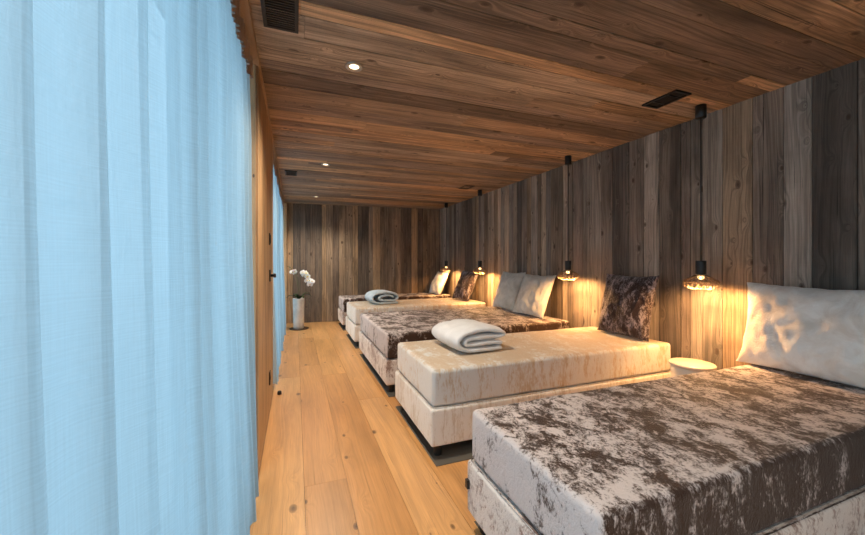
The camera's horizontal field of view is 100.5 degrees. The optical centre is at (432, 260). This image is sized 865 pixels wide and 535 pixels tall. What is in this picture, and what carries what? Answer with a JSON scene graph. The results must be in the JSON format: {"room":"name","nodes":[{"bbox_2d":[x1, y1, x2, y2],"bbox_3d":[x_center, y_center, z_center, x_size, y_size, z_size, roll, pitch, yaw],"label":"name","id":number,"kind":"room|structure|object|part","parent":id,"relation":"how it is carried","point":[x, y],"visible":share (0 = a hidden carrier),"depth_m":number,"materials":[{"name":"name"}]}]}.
{"room":"spa","nodes":[
{"label":"spa","id":0,"kind":"room"},
{"bbox_2d":[250,64,272,472],"bbox_3d":[-1.510,0.049,2.801,0.410,2.523,1.550,0,0,-21],"label":"door","id":1,"kind":"structure","parent":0,"point":[262,143],"depth_m":2.45,"materials":[{"name":"brown wood"}]},
{"bbox_2d":[0,0,258,534],"bbox_3d":[-0.666,0.059,1.085,0.114,2.450,2.156,0,0,-21],"label":"curtain","id":2,"kind":"object","parent":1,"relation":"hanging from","point":[128,373],"visible":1,"depth_m":0.59,"materials":[{"name":"blue fabric"}]},
{"bbox_2d":[239,0,284,203],"bbox_3d":[-1.082,-1.192,2.156,0.091,0.042,11.200,0,0,-21],"label":"trim","id":3,"kind":"structure","parent":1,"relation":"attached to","point":[245,10],"depth_m":1.95,"materials":[{"name":"brown wood"}]},
{"bbox_2d":[273,151,285,384],"bbox_3d":[-2.316,0.059,5.464,0.132,2.450,3.895,0,0,-21],"label":"curtain","id":4,"kind":"object","parent":3,"relation":"hanging from","point":[279,312],"visible":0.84,"depth_m":4.48,"materials":[{"name":"blue fabric"}]},
{"bbox_2d":[250,384,274,526],"bbox_3d":[-1.239,1.339,2.096,0.414,0.103,11.200,0,0,-21],"label":"trim","id":5,"kind":"structure","parent":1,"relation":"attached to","point":[273,384],"depth_m":2.64,"materials":[{"name":"brown wood"}]},
{"bbox_2d":[269,270,275,281],"bbox_3d":[-1.380,0.125,3.113,0.052,0.100,0.075,0,0,-21],"label":"door handle","id":6,"kind":"object","parent":1,"relation":"attached to","point":[270,274],"visible":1,"depth_m":3.08,"materials":[{"name":"black plastic"}]},
{"bbox_2d":[287,203,439,322],"bbox_3d":[-1.293,0.049,7.963,4.250,2.683,0.101,0,0,-16],"label":"wall","id":7,"kind":"structure","parent":0,"point":[346,250],"depth_m":7.81,"materials":[{"name":"brown wood"}]},
{"bbox_2d":[283,202,286,323],"bbox_3d":[-3.255,0.049,7.444,0.450,2.523,0.370,0,0,-21],"label":"trim","id":8,"kind":"structure","parent":7,"relation":"attached to","point":[285,204],"depth_m":7.34,"materials":[{"name":"brown wood"}]},
{"bbox_2d":[250,321,482,534],"bbox_3d":[0.471,1.340,3.015,3.435,0.100,11.700,0,0,-21],"label":"floor","id":9,"kind":"structure","parent":0,"point":[339,457],"depth_m":2.31,"materials":[{"name":"brown wood"}]},
{"bbox_2d":[289,326,308,329],"bbox_3d":[-2.535,1.282,6.846,0.350,0.015,0.350,0,0,-21],"label":"tray","id":10,"kind":"object","parent":9,"relation":"on","point":[305,327],"visible":0.68,"depth_m":6.80,"materials":[{"name":"brown wood"}]},
{"bbox_2d":[293,298,303,328],"bbox_3d":[-2.544,0.994,6.842,0.210,0.572,0.210,0,0,-21],"label":"vase","id":11,"kind":"object","parent":10,"relation":"on","point":[298,304],"visible":0.96,"depth_m":6.76,"materials":[{"name":"white ceramic"}]},
{"bbox_2d":[286,266,314,298],"bbox_3d":[-2.509,0.484,6.854,0.510,0.788,0.338,0,0,-21],"label":"orchid","id":12,"kind":"object","parent":11,"relation":"in","point":[305,274],"visible":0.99,"depth_m":6.80,"materials":[{"name":"white plant"}]},
{"bbox_2d":[346,334,358,348],"bbox_3d":[-0.279,1.287,6.196,2.235,0.004,1.080,0,0,-21],"label":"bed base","id":13,"kind":"object","parent":9,"relation":"on","point":[348,336],"visible":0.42,"depth_m":5.68,"materials":[{"name":"grey"}]},
{"bbox_2d":[346,298,485,345],"bbox_3d":[-0.290,0.997,6.218,2.252,0.579,1.001,0,0,-21],"label":"daybed","id":14,"kind":"object","parent":13,"relation":"on","point":[354,309],"visible":0.36,"depth_m":5.85,"materials":[{"name":"beige fabric"}]},
{"bbox_2d":[365,290,398,303],"bbox_3d":[-0.858,0.599,6.064,0.478,0.217,0.428,0,0,-27],"label":"folded blanket","id":15,"kind":"object","parent":14,"relation":"on","point":[391,297],"visible":1,"depth_m":5.93,"materials":[{"name":"white fabric"}]},
{"bbox_3d":[-0.289,0.833,6.219,2.224,0.252,0.976,0,0,-21],"label":"mattress","id":16,"kind":"part","parent":14,"relation":"part of","materials":[{"name":"beige fabric"}]},
{"bbox_2d":[452,271,479,300],"bbox_3d":[0.595,0.442,6.552,0.286,0.518,0.566,0,0,-26],"label":"pillow","id":17,"kind":"object","parent":14,"relation":"on","point":[464,288],"visible":1,"depth_m":6.42,"materials":[{"name":"brown fabric"}]},
{"bbox_2d":[360,354,394,396],"bbox_3d":[0.333,1.287,4.588,2.235,0.004,1.680,0,0,-21],"label":"floor mat","id":18,"kind":"object","parent":9,"relation":"on","point":[385,387],"visible":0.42,"depth_m":3.94,"materials":[{"name":"grey"}]},
{"bbox_2d":[359,306,568,391],"bbox_3d":[0.322,0.997,4.611,2.251,0.578,1.601,0,0,-21],"label":"daybed","id":19,"kind":"object","parent":18,"relation":"on","point":[380,334],"visible":0.57,"depth_m":4.18,"materials":[{"name":"brown fabric"}]},
{"bbox_3d":[-0.403,1.240,3.549,0.060,0.091,0.060,0,0,-21],"label":"leg","id":20,"kind":"part","parent":19,"relation":"part of","materials":[{"name":"black"}]},
{"bbox_3d":[0.322,0.834,4.610,2.225,0.251,1.577,0,0,-21],"label":"mattress","id":21,"kind":"part","parent":19,"relation":"part of","materials":[{"name":"brown fabric"}]},
{"bbox_2d":[492,271,525,310],"bbox_3d":[1.118,0.430,5.324,0.261,0.543,0.569,0,0,-24],"label":"pillow","id":22,"kind":"object","parent":19,"relation":"on","point":[509,285],"visible":0.84,"depth_m":5.22,"materials":[{"name":"white fabric"}]},
{"bbox_2d":[512,274,555,317],"bbox_3d":[1.316,0.439,4.713,0.280,0.527,0.607,0,0,-24],"label":"pillow","id":23,"kind":"object","parent":19,"relation":"on","point":[535,290],"visible":1,"depth_m":4.60,"materials":[{"name":"white fabric"}]},
{"bbox_2d":[396,406,472,466],"bbox_3d":[0.893,1.287,3.116,2.235,0.004,0.990,0,0,-21],"label":"floor mat","id":24,"kind":"object","parent":9,"relation":"on","point":[458,451],"visible":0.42,"depth_m":2.45,"materials":[{"name":"grey"}]},
{"bbox_2d":[395,327,670,455],"bbox_3d":[0.882,0.997,3.139,2.251,0.579,0.911,0,0,-21],"label":"daybed","id":25,"kind":"object","parent":24,"relation":"on","point":[440,387],"visible":0.77,"depth_m":2.70,"materials":[{"name":"beige fabric"}]},
{"bbox_3d":[0.034,1.240,2.399,0.060,0.091,0.060,0,0,-21],"label":"leg","id":26,"kind":"part","parent":25,"relation":"part of","materials":[{"name":"black"}]},
{"bbox_2d":[432,319,505,352],"bbox_3d":[0.289,0.607,2.989,0.463,0.199,0.488,0,0,-24],"label":"folded blanket","id":27,"kind":"object","parent":25,"relation":"on","point":[463,335],"visible":1,"depth_m":2.81,"materials":[{"name":"white fabric"}]},
{"bbox_3d":[0.882,0.833,3.138,2.226,0.252,0.888,0,0,-21],"label":"mattress","id":28,"kind":"part","parent":25,"relation":"part of","materials":[{"name":"beige fabric"}]},
{"bbox_2d":[597,273,658,341],"bbox_3d":[1.836,0.414,3.419,0.219,0.575,0.595,0,0,-18],"label":"pillow","id":29,"kind":"object","parent":25,"relation":"on","point":[627,304],"visible":1,"depth_m":3.31,"materials":[{"name":"brown fabric"}]},
{"bbox_2d":[669,358,716,376],"bbox_3d":[1.982,1.033,2.749,0.300,0.512,0.300,0,0,-21],"label":"side table","id":30,"kind":"object","parent":9,"relation":"on","point":[678,366],"visible":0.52,"depth_m":2.70,"materials":[{"name":"beige paint"}]},
{"bbox_3d":[-0.757,1.287,7.453,2.235,0.005,0.830,0,0,-21],"label":"floor mat","id":31,"kind":"object","parent":9,"relation":"on","visible":0},
{"bbox_2d":[338,293,450,328],"bbox_3d":[-0.769,0.997,7.475,2.250,0.579,0.751,0,0,-21],"label":"daybed","id":32,"kind":"object","parent":31,"relation":"on","point":[343,299],"visible":0.24,"depth_m":7.20,"materials":[{"name":"brown fabric"}]},
{"bbox_3d":[-0.768,0.833,7.475,2.226,0.251,0.726,0,0,-21],"label":"mattress","id":33,"kind":"part","parent":32,"relation":"part of","materials":[{"name":"brown fabric"}]},
{"bbox_2d":[429,271,448,294],"bbox_3d":[0.133,0.465,7.767,0.290,0.474,0.524,0,0,-27],"label":"pillow","id":34,"kind":"object","parent":32,"relation":"on","point":[437,285],"visible":1,"depth_m":7.63,"materials":[{"name":"white fabric"}]},
{"bbox_3d":[1.411,1.287,1.754,2.235,0.005,0.905,0,0,-21],"label":"floor mat","id":35,"kind":"object","parent":9,"relation":"on","visible":0},
{"bbox_2d":[465,364,864,534],"bbox_3d":[1.375,0.997,1.766,2.304,0.578,0.826,0,0,-21],"label":"daybed","id":36,"kind":"object","parent":35,"relation":"on","point":[751,449],"visible":0.98,"depth_m":1.41,"materials":[{"name":"brown fabric"}]},
{"bbox_2d":[736,282,864,387],"bbox_3d":[2.328,0.427,2.188,0.242,0.553,0.785,0,0,-18],"label":"pillow","id":37,"kind":"object","parent":36,"relation":"on","point":[815,332],"visible":1,"depth_m":2.17,"materials":[{"name":"white fabric"}]},
{"bbox_2d":[249,0,864,208],"bbox_3d":[0.277,-1.243,2.941,3.850,0.100,11.700,0,0,-21],"label":"ceiling","id":38,"kind":"structure","parent":0,"point":[447,96],"depth_m":2.32,"materials":[{"name":"brown wood"}]},
{"bbox_2d":[260,0,298,33],"bbox_3d":[-0.729,-1.192,1.724,0.164,0.014,0.270,0,0,-21],"label":"ceiling vent","id":39,"kind":"object","parent":38,"relation":"in","point":[289,6],"visible":1,"depth_m":1.74,"materials":[{"name":"black metal"}]},
{"bbox_3d":[-0.729,-1.197,1.724,0.144,0.004,0.250,0,0,-21],"label":"duct panel","id":40,"kind":"part","parent":39,"relation":"part of","materials":[{"name":"black metal"}]},
{"bbox_2d":[285,170,296,175],"bbox_3d":[-1.915,-1.192,4.872,0.155,0.014,0.270,0,0,-21],"label":"ceiling vent","id":41,"kind":"object","parent":38,"relation":"in","point":[287,172],"visible":1,"depth_m":4.88,"materials":[{"name":"black metal"}]},
{"bbox_2d":[345,61,362,71],"bbox_3d":[-0.480,-1.188,2.203,0.106,0.010,0.106,0,0,-21],"label":"recessed light","id":42,"kind":"object","parent":38,"relation":"in","point":[353,66],"visible":1,"depth_m":2.20,"materials":[{"name":"silver metal"}]},
{"bbox_2d":[441,203,451,271],"bbox_3d":[0.283,-0.484,7.383,0.234,1.407,0.234,0,0,-21],"label":"pendant lamp","id":43,"kind":"object","parent":38,"relation":"hanging from","point":[446,204],"visible":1,"depth_m":7.38,"materials":[{"name":"brown metal"}]},
{"bbox_3d":[0.283,0.162,7.383,0.234,0.115,0.234,0,0,-21],"label":"lamp shade","id":44,"kind":"part","parent":43,"relation":"part of","materials":[{"name":"brown metal"}]},
{"bbox_2d":[459,185,473,188],"bbox_3d":[0.550,-1.192,5.810,0.160,0.014,0.270,0,0,-21],"label":"ceiling vent","id":45,"kind":"object","parent":38,"relation":"in","point":[469,186],"visible":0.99,"depth_m":5.77,"materials":[{"name":"black metal"}]},
{"bbox_2d":[473,190,486,273],"bbox_3d":[0.795,-0.484,6.037,0.234,1.407,0.234,0,0,-21],"label":"pendant lamp","id":46,"kind":"object","parent":38,"relation":"hanging from","point":[479,267],"visible":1,"depth_m":6.01,"materials":[{"name":"brown metal"}]},
{"bbox_3d":[0.795,0.162,6.037,0.234,0.115,0.234,0,0,-21],"label":"lamp shade","id":47,"kind":"part","parent":46,"relation":"part of","materials":[{"name":"brown metal"}]},
{"bbox_2d":[557,155,578,280],"bbox_3d":[1.538,-0.484,4.084,0.234,1.407,0.234,0,0,-21],"label":"pendant lamp","id":48,"kind":"object","parent":38,"relation":"hanging from","point":[568,157],"visible":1,"depth_m":4.06,"materials":[{"name":"brown metal"}]},
{"bbox_3d":[1.538,0.162,4.084,0.234,0.115,0.234,0,0,-21],"label":"lamp shade","id":49,"kind":"part","parent":48,"relation":"part of","materials":[{"name":"brown metal"}]},
{"bbox_2d":[565,261,570,270],"bbox_3d":[1.538,0.056,4.084,0.068,0.116,0.068,0,0,-21],"label":"socket","id":50,"kind":"object","parent":48,"relation":"attached to","point":[567,263],"depth_m":4.05,"materials":[{"name":"black metal"}]},
{"bbox_2d":[642,89,690,108],"bbox_3d":[1.722,-1.192,2.659,0.160,0.014,0.265,0,0,-21],"label":"ceiling vent","id":51,"kind":"object","parent":38,"relation":"in","point":[674,95],"visible":1,"depth_m":2.65,"materials":[{"name":"black metal"}]},
{"bbox_3d":[1.722,-1.197,2.659,0.140,0.004,0.245,0,0,-21],"label":"duct panel","id":52,"kind":"part","parent":51,"relation":"part of","materials":[{"name":"black metal"}]},
{"bbox_2d":[682,104,719,289],"bbox_3d":[2.054,-0.484,2.756,0.234,1.407,0.234,0,0,-21],"label":"pendant lamp","id":53,"kind":"object","parent":38,"relation":"hanging from","point":[701,109],"visible":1,"depth_m":2.75,"materials":[{"name":"black metal"}]},
{"bbox_2d":[695,261,705,275],"bbox_3d":[2.054,0.056,2.756,0.068,0.116,0.068,0,0,-21],"label":"socket","id":54,"kind":"object","parent":53,"relation":"attached to","point":[700,266],"depth_m":2.73,"materials":[{"name":"black metal"}]},
{"bbox_3d":[2.054,0.162,2.756,0.234,0.115,0.234,0,0,-21],"label":"lamp shade","id":55,"kind":"part","parent":53,"relation":"part of","materials":[{"name":"brown metal"}]},
{"bbox_2d":[440,58,864,369],"bbox_3d":[2.030,0.049,3.608,0.100,2.683,11.700,0,0,-21],"label":"wall","id":56,"kind":"structure","parent":0,"point":[783,169],"depth_m":2.98,"materials":[{"name":"brown wood"}]}
]}

